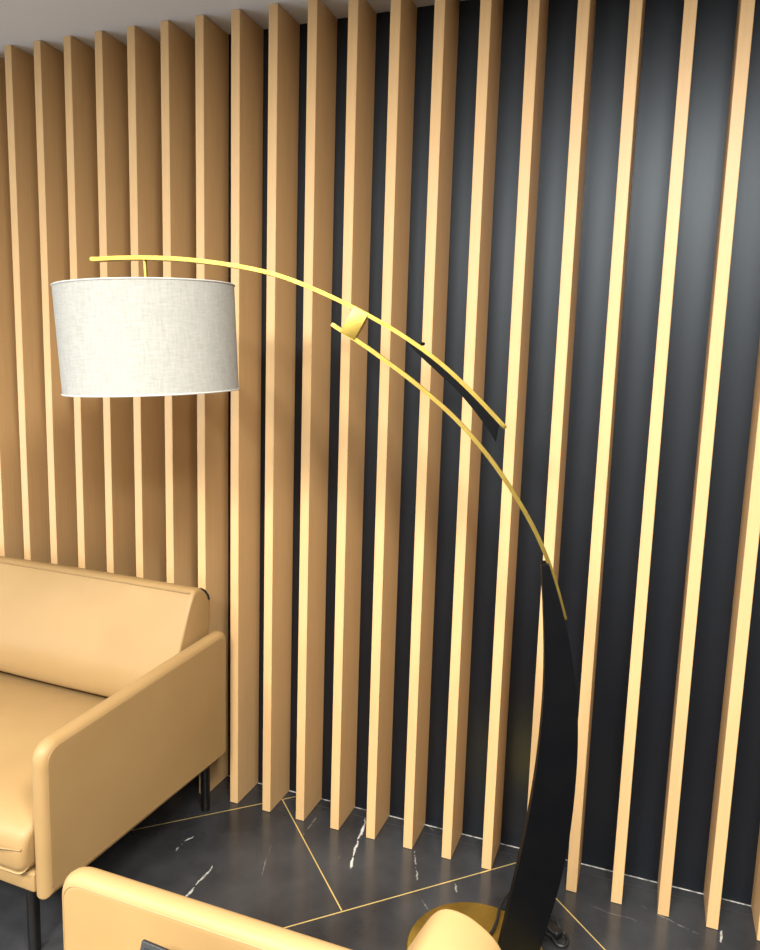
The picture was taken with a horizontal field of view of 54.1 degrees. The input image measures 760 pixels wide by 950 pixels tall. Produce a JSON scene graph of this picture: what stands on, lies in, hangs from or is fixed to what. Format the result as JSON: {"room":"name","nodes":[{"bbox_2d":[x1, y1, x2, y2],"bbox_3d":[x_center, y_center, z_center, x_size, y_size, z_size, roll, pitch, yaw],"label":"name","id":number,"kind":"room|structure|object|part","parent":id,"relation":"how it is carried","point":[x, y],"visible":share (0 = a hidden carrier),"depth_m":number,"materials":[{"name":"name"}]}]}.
{"room":"lobby","nodes":[
{"label":"lobby","id":0,"kind":"room"},
{"bbox_2d":[0,0,464,59],"bbox_3d":[-0.929,-1.180,-0.142,8.200,0.100,5.554,5,9,20],"label":"ceiling","id":1,"kind":"structure","parent":0,"point":[22,22],"depth_m":2.42,"materials":[{"name":"paint"}]},
{"bbox_2d":[0,775,759,949],"bbox_3d":[-1.006,1.554,0.268,8.000,0.001,5.385,5,9,20],"label":"floor","id":2,"kind":"structure","parent":0,"point":[344,887],"depth_m":2.34,"materials":[{"name":"black tile"}]},
{"bbox_2d":[0,58,23,558],"bbox_3d":[-1.483,-0.227,2.993,0.032,2.714,0.152,5,9,20],"label":"timber slat","id":3,"kind":"object","parent":2,"relation":"on","point":[11,512],"visible":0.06,"depth_m":2.94,"materials":[{"name":"brown wood"}]},
{"bbox_2d":[4,45,50,562],"bbox_3d":[-1.357,-0.216,2.947,0.032,2.714,0.152,5,9,20],"label":"timber slat","id":4,"kind":"object","parent":2,"relation":"on","point":[19,65],"visible":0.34,"depth_m":2.84,"materials":[{"name":"brown wood"}]},
{"bbox_2d":[33,40,78,566],"bbox_3d":[-1.230,-0.205,2.901,0.032,2.714,0.152,5,9,20],"label":"timber slat","id":5,"kind":"object","parent":2,"relation":"on","point":[48,61],"visible":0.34,"depth_m":2.79,"materials":[{"name":"brown wood"}]},
{"bbox_2d":[63,36,106,571],"bbox_3d":[-1.104,-0.195,2.855,0.032,2.714,0.152,5,9,20],"label":"timber slat","id":6,"kind":"object","parent":2,"relation":"on","point":[79,58],"visible":0.44,"depth_m":2.73,"materials":[{"name":"brown wood"}]},
{"bbox_2d":[0,556,225,949],"bbox_3d":[-1.628,0.769,2.613,2.000,0.845,0.872,5,9,21],"label":"sofa","id":7,"kind":"object","parent":2,"relation":"on","point":[113,685],"visible":1,"depth_m":2.43,"materials":[{"name":"leather"}]},
{"bbox_3d":[-1.635,0.944,2.636,1.904,0.072,0.782,5,9,21],"label":"frame","id":8,"kind":"part","parent":7,"relation":"part of","materials":[{"name":"leather"}]},
{"bbox_3d":[-0.940,1.182,2.019,0.035,0.240,0.035,5,9,21],"label":"leg","id":9,"kind":"part","parent":7,"relation":"part of","materials":[{"name":"black metal"}]},
{"bbox_2d":[0,671,107,873],"bbox_3d":[-1.208,0.873,2.406,0.942,0.179,0.756,5,9,21],"label":"seat cushion","id":10,"kind":"object","parent":7,"relation":"on","point":[32,708],"depth_m":2.30,"materials":[{"name":"leather"}]},
{"bbox_2d":[0,556,209,696],"bbox_3d":[-1.069,0.552,2.698,0.935,0.408,0.223,5,9,21],"label":"cushion","id":11,"kind":"object","parent":7,"relation":"on","point":[68,631],"depth_m":2.61,"materials":[{"name":"leather"}]},
{"bbox_3d":[-0.716,0.821,2.274,0.052,0.468,0.833,5,9,21],"label":"armrest","id":12,"kind":"part","parent":7,"relation":"part of","materials":[{"name":"leather"}]},
{"bbox_3d":[-0.630,1.095,2.684,0.035,0.240,0.035,5,9,21],"label":"leg","id":13,"kind":"part","parent":7,"relation":"part of","materials":[{"name":"black metal"}]},
{"bbox_2d":[95,31,135,576],"bbox_3d":[-0.978,-0.184,2.808,0.032,2.714,0.152,5,9,20],"label":"timber slat","id":14,"kind":"object","parent":2,"relation":"on","point":[111,69],"visible":0.44,"depth_m":2.70,"materials":[{"name":"brown wood"}]},
{"bbox_2d":[127,26,166,581],"bbox_3d":[-0.851,-0.174,2.762,0.032,2.714,0.152,5,9,20],"label":"timber slat","id":15,"kind":"object","parent":2,"relation":"on","point":[143,51],"visible":0.48,"depth_m":2.66,"materials":[{"name":"brown wood"}]},
{"bbox_2d":[160,20,197,587],"bbox_3d":[-0.725,-0.164,2.716,0.032,2.714,0.152,5,9,20],"label":"timber slat","id":16,"kind":"object","parent":2,"relation":"on","point":[177,47],"visible":0.56,"depth_m":2.62,"materials":[{"name":"brown wood"}]},
{"bbox_2d":[195,15,228,793],"bbox_3d":[-0.598,-0.153,2.670,0.032,2.714,0.152,5,9,20],"label":"timber slat","id":17,"kind":"object","parent":2,"relation":"on","point":[211,42],"visible":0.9,"depth_m":2.60,"materials":[{"name":"brown wood"}]},
{"bbox_2d":[230,9,263,803],"bbox_3d":[-0.472,-0.142,2.623,0.032,2.714,0.152,5,9,20],"label":"timber slat","id":18,"kind":"object","parent":2,"relation":"on","point":[247,37],"visible":1,"depth_m":2.59,"materials":[{"name":"brown wood"}]},
{"bbox_2d":[262,3,299,811],"bbox_3d":[-0.346,-0.132,2.577,0.032,2.714,0.152,5,9,20],"label":"timber slat","id":19,"kind":"object","parent":2,"relation":"on","point":[284,30],"visible":1,"depth_m":2.53,"materials":[{"name":"brown wood"}]},
{"bbox_2d":[62,867,500,949],"bbox_3d":[-0.375,1.045,0.964,0.930,0.845,0.800,5,9,23],"label":"armchair","id":20,"kind":"object","parent":2,"relation":"on","point":[102,910],"visible":1,"depth_m":1.32,"materials":[{"name":"leather"}]},
{"bbox_2d":[140,939,169,949],"bbox_3d":[-0.260,0.892,1.172,0.340,0.184,0.072,5,9,23],"label":"tablet","id":21,"kind":"object","parent":20,"relation":"on","point":[145,945],"visible":1,"depth_m":1.24,"materials":[{"name":"black"}]},
{"bbox_3d":[-0.206,0.978,1.293,0.888,0.468,0.052,5,9,23],"label":"armrest","id":22,"kind":"part","parent":20,"relation":"part of","materials":[{"name":"leather"}]},
{"bbox_2d":[407,909,500,949],"bbox_3d":[-0.063,0.857,0.803,0.237,0.408,0.676,5,9,23],"label":"cushion","id":23,"kind":"object","parent":20,"relation":"on","point":[446,929],"depth_m":1.03,"materials":[{"name":"leather"}]},
{"bbox_2d":[50,255,577,949],"bbox_3d":[-0.144,0.387,1.986,1.415,1.869,0.467,3,8,6],"label":"arc floor lamp","id":24,"kind":"object","parent":2,"relation":"on","point":[145,336],"visible":0.98,"depth_m":1.85,"materials":[{"name":"gold metal"}]},
{"bbox_3d":[-0.597,-0.352,1.929,0.445,0.269,0.445,0,10,7],"label":"lamp shade","id":25,"kind":"part","parent":24,"relation":"part of","materials":[{"name":"fabric"}]},
{"bbox_3d":[-0.599,-0.500,1.909,0.020,0.110,0.020,3,8,6],"label":"hanging rod","id":26,"kind":"part","parent":24,"relation":"part of","materials":[{"name":"gold metal"}]},
{"bbox_3d":[-0.213,-0.340,1.886,1.078,0.406,0.026,3,8,6],"label":"arm","id":27,"kind":"part","parent":24,"relation":"part of","materials":[{"name":"gold metal"}]},
{"bbox_3d":[0.177,-0.007,1.888,0.626,0.730,0.026,3,8,6],"label":"arm","id":28,"kind":"part","parent":24,"relation":"part of","materials":[{"name":"gold metal"}]},
{"bbox_3d":[0.264,1.325,2.063,0.382,0.016,0.382,3,8,6],"label":"plate","id":29,"kind":"part","parent":24,"relation":"part of","materials":[{"name":"gold metal"}]},
{"bbox_3d":[0.346,1.296,2.190,0.019,0.009,0.222,6,9,26],"label":"power cord","id":30,"kind":"part","parent":24,"relation":"part of","materials":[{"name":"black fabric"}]},
{"bbox_3d":[0.427,0.773,1.969,0.176,1.114,0.038,3,8,6],"label":"stem","id":31,"kind":"part","parent":24,"relation":"part of","materials":[{"name":"black paint"}]},
{"bbox_2d":[547,919,562,939],"bbox_3d":[0.496,1.312,2.156,0.032,0.026,0.070,-3,10,-31],"label":"switch","id":32,"kind":"object","parent":24,"relation":"attached to","point":[554,931],"depth_m":2.14,"materials":[{"name":"black plastic"}]},
{"bbox_2d":[296,0,336,820],"bbox_3d":[-0.219,-0.121,2.531,0.032,2.714,0.152,5,9,20],"label":"timber slat","id":33,"kind":"object","parent":2,"relation":"on","point":[322,24],"visible":1,"depth_m":2.48,"materials":[{"name":"brown wood"}]},
{"bbox_2d":[330,0,376,829],"bbox_3d":[-0.093,-0.111,2.485,0.032,2.714,0.152,5,9,20],"label":"timber slat","id":34,"kind":"object","parent":2,"relation":"on","point":[361,51],"visible":1,"depth_m":2.44,"materials":[{"name":"brown wood"}]},
{"bbox_2d":[366,0,416,838],"bbox_3d":[0.034,-0.101,2.438,0.032,2.714,0.152,5,9,20],"label":"timber slat","id":35,"kind":"object","parent":2,"relation":"on","point":[403,13],"visible":1,"depth_m":2.39,"materials":[{"name":"brown wood"}]},
{"bbox_2d":[403,0,459,848],"bbox_3d":[0.160,-0.090,2.392,0.032,2.714,0.152,5,9,20],"label":"timber slat","id":36,"kind":"object","parent":2,"relation":"on","point":[446,12],"visible":1,"depth_m":2.34,"materials":[{"name":"brown wood"}]},
{"bbox_2d":[441,0,502,859],"bbox_3d":[0.286,-0.079,2.346,0.032,2.714,0.152,5,9,20],"label":"timber slat","id":37,"kind":"object","parent":2,"relation":"on","point":[491,11],"visible":0.97,"depth_m":2.29,"materials":[{"name":"brown wood"}]},
{"bbox_2d":[481,0,548,869],"bbox_3d":[0.413,-0.069,2.300,0.032,2.714,0.152,5,9,20],"label":"timber slat","id":38,"kind":"object","parent":2,"relation":"on","point":[537,17],"visible":1,"depth_m":2.24,"materials":[{"name":"brown wood"}]},
{"bbox_2d":[527,0,595,808],"bbox_3d":[0.539,-0.058,2.254,0.032,2.714,0.152,5,9,20],"label":"timber slat","id":39,"kind":"object","parent":2,"relation":"on","point":[586,12],"visible":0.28,"depth_m":2.14,"materials":[{"name":"brown wood"}]},
{"bbox_2d":[566,0,645,891],"bbox_3d":[0.666,-0.048,2.207,0.032,2.714,0.152,5,9,20],"label":"timber slat","id":40,"kind":"object","parent":2,"relation":"on","point":[637,7],"visible":1,"depth_m":2.13,"materials":[{"name":"brown wood"}]},
{"bbox_2d":[611,0,697,903],"bbox_3d":[0.792,-0.037,2.161,0.032,2.714,0.152,5,9,20],"label":"timber slat","id":41,"kind":"object","parent":2,"relation":"on","point":[690,6],"visible":1,"depth_m":2.08,"materials":[{"name":"brown wood"}]},
{"bbox_2d":[657,0,754,916],"bbox_3d":[0.918,-0.027,2.115,0.032,2.714,0.152,5,9,20],"label":"timber slat","id":42,"kind":"object","parent":2,"relation":"on","point":[745,10],"visible":1,"depth_m":2.05,"materials":[{"name":"brown wood"}]},
{"bbox_2d":[703,339,759,929],"bbox_3d":[1.045,-0.016,2.069,0.032,2.714,0.152,5,9,20],"label":"timber slat","id":43,"kind":"object","parent":2,"relation":"on","point":[750,519],"visible":1,"depth_m":2.10,"materials":[{"name":"brown wood"}]},
{"bbox_2d":[751,829,759,940],"bbox_3d":[1.171,-0.006,2.022,0.032,2.714,0.152,5,9,20],"label":"timber slat","id":44,"kind":"object","parent":2,"relation":"on","point":[755,902],"visible":1,"depth_m":2.21,"materials":[{"name":"brown wood"}]},
{"bbox_2d":[195,0,759,904],"bbox_3d":[-0.017,-0.124,2.591,8.000,2.715,0.100,5,9,20],"label":"wall","id":45,"kind":"structure","parent":0,"point":[715,28],"depth_m":2.30,"materials":[{"name":"black paint"}]}
]}

